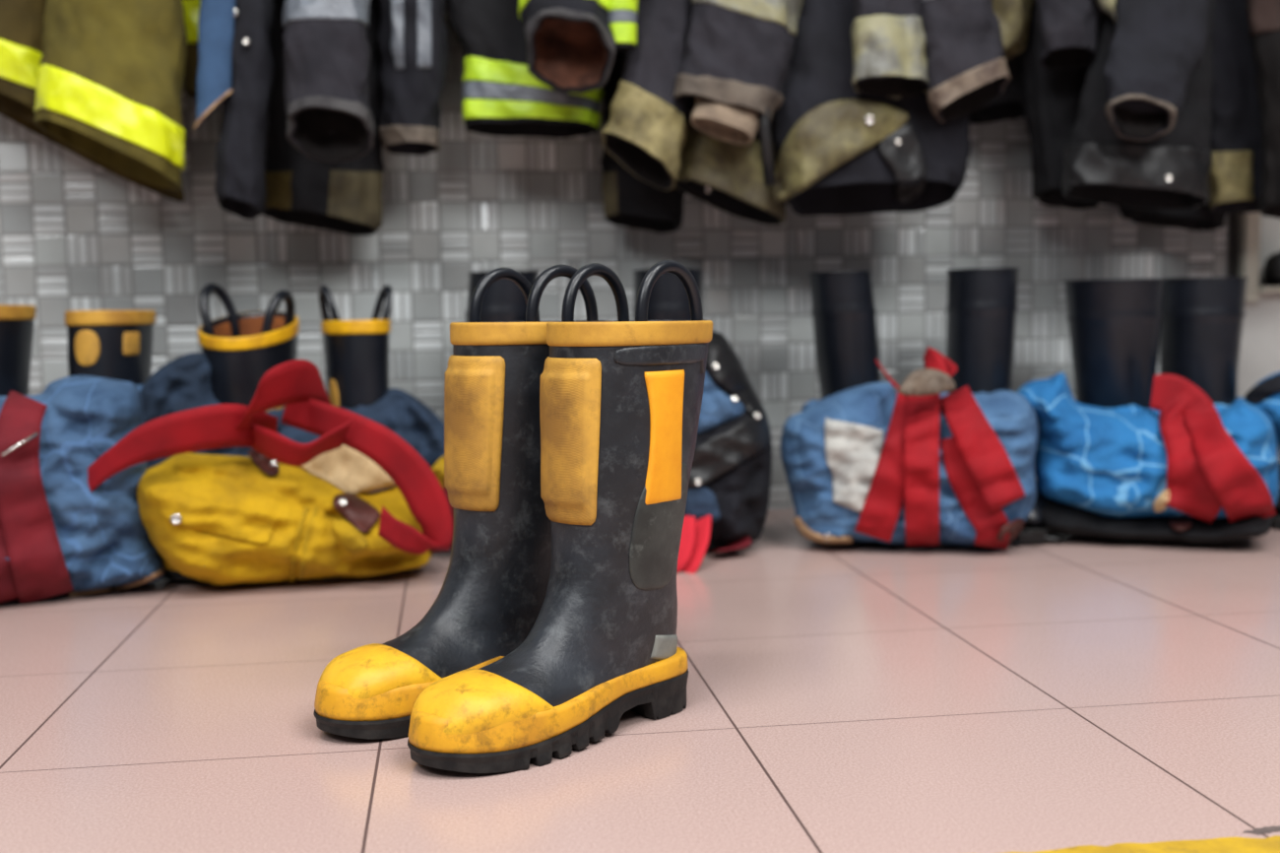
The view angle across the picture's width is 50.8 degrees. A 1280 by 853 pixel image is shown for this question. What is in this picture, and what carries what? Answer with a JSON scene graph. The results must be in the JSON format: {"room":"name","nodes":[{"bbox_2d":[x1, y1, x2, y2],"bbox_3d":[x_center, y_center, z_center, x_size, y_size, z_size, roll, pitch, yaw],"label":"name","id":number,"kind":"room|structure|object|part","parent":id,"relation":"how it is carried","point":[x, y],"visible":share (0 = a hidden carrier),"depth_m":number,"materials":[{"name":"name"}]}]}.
{"room":"emergency services station","nodes":[
{"label":"emergency services station","id":0,"kind":"room"},
{"bbox_2d":[0,508,1279,852],"bbox_3d":[0.467,0.390,0.353,7.400,0.061,4.900,-2,5,-8],"label":"floor","id":1,"kind":"structure","parent":0,"point":[857,696],"depth_m":1.29,"materials":[{"name":"pink tile"}]},
{"bbox_2d":[0,304,36,395],"bbox_3d":[-1.042,0.021,2.067,0.119,0.414,0.320,0,5,13],"label":"boot","id":2,"kind":"object","parent":1,"relation":"on","point":[17,322],"visible":0.53,"depth_m":2.11,"materials":[{"name":"black rubber"}]},
{"bbox_2d":[0,375,165,603],"bbox_3d":[-0.863,0.075,2.009,0.329,0.309,0.496,-2,5,-8],"label":"duffel bag","id":3,"kind":"object","parent":1,"relation":"on","point":[58,536],"visible":0.89,"depth_m":1.84,"materials":[{"name":"blue fabric"}]},
{"bbox_2d":[64,310,156,384],"bbox_3d":[-0.854,0.022,2.092,0.119,0.403,0.320,0,5,10],"label":"boot","id":4,"kind":"object","parent":1,"relation":"on","point":[117,345],"visible":0.38,"depth_m":2.09,"materials":[{"name":"black rubber"}]},
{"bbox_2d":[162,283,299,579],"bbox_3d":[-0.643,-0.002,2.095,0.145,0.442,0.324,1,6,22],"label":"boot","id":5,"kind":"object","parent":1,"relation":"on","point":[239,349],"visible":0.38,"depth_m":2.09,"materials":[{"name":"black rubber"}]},
{"bbox_2d":[87,359,452,584],"bbox_3d":[-0.534,0.068,1.925,0.502,0.328,0.221,-2,5,-15],"label":"duffel bag","id":6,"kind":"object","parent":1,"relation":"on","point":[289,509],"visible":1,"depth_m":1.88,"materials":[{"name":"yellow fabric"}]},
{"bbox_3d":[-0.508,0.132,1.950,0.423,0.195,0.199,-2,5,-14],"label":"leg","id":7,"kind":"part","parent":6,"relation":"part of","materials":[{"name":"yellow fabric"}]},
{"bbox_2d":[139,352,444,492],"bbox_3d":[-0.551,0.040,2.174,0.502,0.329,0.231,-2,5,-15],"label":"duffel bag","id":8,"kind":"object","parent":1,"relation":"on","point":[183,383],"visible":0.16,"depth_m":2.08,"materials":[{"name":"blue fabric"}]},
{"bbox_2d":[318,284,392,408],"bbox_3d":[-0.436,-0.006,2.132,0.118,0.436,0.283,-2,5,-16],"label":"boot","id":9,"kind":"object","parent":8,"relation":"in","point":[355,352],"visible":0.34,"depth_m":2.13,"materials":[{"name":"black rubber"}]},
{"bbox_2d":[313,263,607,739],"bbox_3d":[-0.175,0.059,1.352,0.355,0.439,0.132,-5,7,-39],"label":"boot","id":10,"kind":"object","parent":1,"relation":"on","point":[491,595],"visible":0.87,"depth_m":1.32,"materials":[{"name":"black rubber"}]},
{"bbox_2d":[464,270,539,321],"bbox_3d":[-0.232,-0.026,2.214,0.167,0.456,0.319,-2,5,-8],"label":"rubber boot","id":11,"kind":"object","parent":1,"relation":"on","point":[503,300],"visible":0.13,"depth_m":2.22,"materials":[{"name":"black rubber"}]},
{"bbox_2d":[407,259,712,772],"bbox_3d":[-0.062,0.067,1.249,0.132,0.439,0.355,4,7,41],"label":"boot","id":12,"kind":"object","parent":1,"relation":"on","point":[620,401],"visible":1,"depth_m":1.24,"materials":[{"name":"black rubber"}]},
{"bbox_2d":[429,330,771,573],"bbox_3d":[-0.056,0.033,2.152,0.541,0.364,0.351,-1,5,1],"label":"duffel bag","id":13,"kind":"object","parent":1,"relation":"on","point":[728,497],"visible":0.38,"depth_m":2.08,"materials":[{"name":"grey fabric"}]},
{"bbox_2d":[632,268,720,549],"bbox_3d":[0.061,-0.035,2.257,0.124,0.456,0.317,-2,5,-8],"label":"rubber boot","id":14,"kind":"object","parent":1,"relation":"on","point":[669,298],"visible":0.11,"depth_m":2.26,"materials":[{"name":"black rubber"}]},
{"bbox_2d":[807,270,893,544],"bbox_3d":[0.388,-0.039,2.282,0.144,0.448,0.316,-3,5,-18],"label":"rubber boot","id":15,"kind":"object","parent":1,"relation":"on","point":[843,307],"visible":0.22,"depth_m":2.29,"materials":[{"name":"black rubber"}]},
{"bbox_2d":[779,346,1037,550],"bbox_3d":[0.455,0.022,2.277,0.411,0.324,0.480,0,5,14],"label":"duffel bag","id":16,"kind":"object","parent":1,"relation":"on","point":[923,464],"visible":1,"depth_m":2.09,"materials":[{"name":"blue fabric"}]},
{"bbox_2d":[945,267,1053,539],"bbox_3d":[0.611,-0.045,2.303,0.122,0.450,0.315,-1,5,-6],"label":"rubber boot","id":17,"kind":"object","parent":1,"relation":"on","point":[982,307],"visible":0.45,"depth_m":2.31,"materials":[{"name":"black rubber"}]},
{"bbox_2d":[1009,531,1064,546],"bbox_3d":[0.627,0.180,2.179,0.122,0.022,0.041,-2,5,-8],"label":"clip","id":18,"kind":"object","parent":1,"relation":"on","point":[1021,538],"visible":0.7,"depth_m":2.17,"materials":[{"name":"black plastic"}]},
{"bbox_2d":[1062,278,1165,408],"bbox_3d":[0.878,-0.037,2.292,0.323,0.428,0.153,4,7,41],"label":"rubber boot","id":19,"kind":"object","parent":1,"relation":"on","point":[1115,324],"visible":0.34,"depth_m":2.28,"materials":[{"name":"black rubber"}]},
{"bbox_2d":[1017,372,1279,543],"bbox_3d":[0.877,0.038,2.301,0.404,0.273,0.511,2,6,29],"label":"duffel bag","id":20,"kind":"object","parent":1,"relation":"on","point":[1187,468],"visible":0.97,"depth_m":2.12,"materials":[{"name":"fabric"}]},
{"bbox_2d":[1158,276,1279,529],"bbox_3d":[1.056,-0.047,2.362,0.138,0.429,0.314,-5,6,-35],"label":"rubber boot","id":21,"kind":"object","parent":1,"relation":"on","point":[1201,327],"visible":0.38,"depth_m":2.36,"materials":[{"name":"black rubber"}]},
{"bbox_2d":[1242,371,1279,462],"bbox_3d":[1.164,0.033,2.357,0.214,0.263,0.224,2,6,26],"label":"duffel bag","id":22,"kind":"object","parent":1,"relation":"on","point":[1264,395],"visible":0.73,"depth_m":2.31,"materials":[{"name":"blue fabric"}]},
{"bbox_2d":[1242,825,1279,834],"bbox_3d":[0.495,0.300,1.011,0.097,0.001,0.022,-2,5,-8],"label":"trim","id":23,"kind":"structure","parent":1,"relation":"on","point":[1266,829],"depth_m":1.00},
{"bbox_2d":[0,0,1279,509],"bbox_3d":[0.117,-1.240,2.553,7.400,2.800,0.220,-2,5,-8],"label":"wall","id":24,"kind":"structure","parent":0,"point":[76,234],"depth_m":2.49,"materials":[{"name":"grey tile"}]},
{"bbox_2d":[1227,212,1239,276],"bbox_3d":[1.168,-1.262,2.606,0.017,2.800,0.022,-2,5,-8],"label":"trim","id":25,"kind":"structure","parent":24,"relation":"attached to","point":[1234,218],"depth_m":2.68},
{"bbox_2d":[1238,211,1260,302],"bbox_3d":[1.183,-1.456,2.624,0.030,2.417,0.134,-2,5,-8],"label":"trim","id":26,"kind":"structure","parent":24,"relation":"attached to","point":[1249,223],"depth_m":2.66,"materials":[{"name":"beige paint"}]},
{"bbox_2d":[1258,286,1279,292],"bbox_3d":[1.647,-0.289,2.788,0.868,0.012,0.144,-2,5,-8],"label":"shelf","id":27,"kind":"structure","parent":24,"relation":"attached to","point":[1260,288],"depth_m":2.66,"materials":[{"name":"beige paint"}]},
{"bbox_2d":[1263,252,1279,286],"bbox_3d":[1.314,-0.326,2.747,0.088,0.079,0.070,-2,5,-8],"label":"helmet","id":28,"kind":"object","parent":27,"relation":"on","point":[1271,269],"visible":1,"depth_m":2.73,"materials":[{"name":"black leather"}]},
{"bbox_3d":[-0.187,-1.183,2.386,2.949,0.053,0.073,-2,5,-8],"label":"rail","id":29,"kind":"object","parent":24,"relation":"attached to","visible":0},
{"bbox_2d":[0,0,187,201],"bbox_3d":[-0.940,-0.753,2.167,0.442,0.760,0.313,-2,5,-8],"label":"coat","id":30,"kind":"object","parent":29,"relation":"hanging from","point":[100,81],"visible":1,"depth_m":2.08,"materials":[{"name":"green fabric"}]},
{"bbox_3d":[-1.057,-0.799,2.215,0.213,0.588,0.123,-2,5,-8],"label":"panel","id":31,"kind":"part","parent":30,"relation":"part of","materials":[{"name":"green fabric"}]},
{"bbox_2d":[182,0,200,97],"bbox_3d":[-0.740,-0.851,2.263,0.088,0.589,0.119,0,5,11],"label":"coat","id":32,"kind":"object","parent":29,"relation":"hanging from","point":[191,7],"visible":0.38,"depth_m":2.23,"materials":[{"name":"green fabric"}]},
{"bbox_2d":[192,0,275,219],"bbox_3d":[-0.636,-0.744,2.224,0.146,0.799,0.237,0,5,9],"label":"coat","id":33,"kind":"object","parent":29,"relation":"hanging from","point":[235,66],"visible":1,"depth_m":2.15,"materials":[{"name":"grey fabric"}]},
{"bbox_2d":[262,0,384,235],"bbox_3d":[-0.525,-0.733,2.212,0.240,0.821,0.327,-2,5,-11],"label":"coat","id":34,"kind":"object","parent":29,"relation":"hanging from","point":[324,165],"visible":0.91,"depth_m":2.16,"materials":[{"name":"black fabric"}]},
{"bbox_2d":[377,0,447,155],"bbox_3d":[-0.381,-0.810,2.287,0.136,0.686,0.155,2,6,31],"label":"coat","id":35,"kind":"object","parent":29,"relation":"hanging from","point":[412,36],"visible":1,"depth_m":2.25,"materials":[{"name":"grey fabric"}]},
{"bbox_2d":[447,0,638,138],"bbox_3d":[-0.168,-0.827,2.244,0.341,0.652,0.335,-1,5,-5],"label":"coat","id":36,"kind":"object","parent":29,"relation":"hanging from","point":[534,68],"visible":1,"depth_m":2.25,"materials":[{"name":"black fabric"}]},
{"bbox_2d":[600,0,693,233],"bbox_3d":[0.028,-0.757,2.314,0.224,0.828,0.305,-2,5,-8],"label":"coat","id":37,"kind":"object","parent":29,"relation":"hanging from","point":[644,132],"visible":0.88,"depth_m":2.22,"materials":[{"name":"black fabric"}]},
{"bbox_2d":[673,0,803,225],"bbox_3d":[0.165,-0.764,2.317,0.259,0.824,0.291,-2,5,-8],"label":"coat","id":38,"kind":"object","parent":29,"relation":"hanging from","point":[734,72],"visible":0.9,"depth_m":2.21,"materials":[{"name":"black fabric"}]},
{"bbox_2d":[771,0,971,215],"bbox_3d":[0.399,-0.774,2.321,0.283,0.807,0.375,4,7,42],"label":"coat","id":39,"kind":"object","parent":29,"relation":"hanging from","point":[856,130],"visible":0.91,"depth_m":2.25,"materials":[{"name":"grey fabric"}]},
{"bbox_2d":[920,0,1034,124],"bbox_3d":[0.594,-0.863,2.358,0.207,0.680,0.428,1,6,24],"label":"coat","id":40,"kind":"object","parent":29,"relation":"hanging from","point":[972,47],"visible":0.91,"depth_m":2.21,"materials":[{"name":"black fabric"}]},
{"bbox_3d":[0.668,-0.835,2.390,0.130,0.374,0.097,-2,5,-8],"label":"yellow panel","id":41,"kind":"part","parent":40,"relation":"part of","materials":[{"name":"fabric"}]},
{"bbox_2d":[1017,0,1116,209],"bbox_3d":[0.808,-0.814,2.425,0.258,0.824,0.313,-1,5,4],"label":"coat","id":42,"kind":"object","parent":29,"relation":"hanging from","point":[1056,58],"visible":0.57,"depth_m":2.42,"materials":[{"name":"black fabric"}]},
{"bbox_3d":[0.824,-0.824,2.324,0.136,0.339,0.095,-2,5,-8],"label":"yellow panel","id":43,"kind":"part","parent":42,"relation":"part of","materials":[{"name":"yellow fabric"}]},
{"bbox_2d":[1062,0,1227,231],"bbox_3d":[0.905,-0.782,2.392,0.227,0.847,0.567,3,6,34],"label":"coat","id":44,"kind":"object","parent":29,"relation":"hanging from","point":[1138,144],"visible":0.93,"depth_m":2.28,"materials":[{"name":"black fabric"}]},
{"bbox_2d":[1209,0,1263,212],"bbox_3d":[1.146,-0.825,2.521,0.251,0.838,0.147,-2,5,-8],"label":"coat","id":45,"kind":"object","parent":29,"relation":"hanging from","point":[1236,140],"visible":0.6,"depth_m":2.47,"materials":[{"name":"grey fabric"}]},
{"bbox_2d":[1245,0,1279,218],"bbox_3d":[1.229,-0.790,2.429,0.199,0.839,0.342,4,7,45],"label":"coat","id":46,"kind":"object","parent":29,"relation":"hanging from","point":[1263,16],"visible":1,"depth_m":2.36,"materials":[{"name":"brown fabric"}]},
{"bbox_3d":[1.206,-0.835,2.399,0.289,0.288,0.155,-2,5,-8],"label":"shoulder panel","id":47,"kind":"part","parent":46,"relation":"part of","materials":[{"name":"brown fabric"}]}
]}

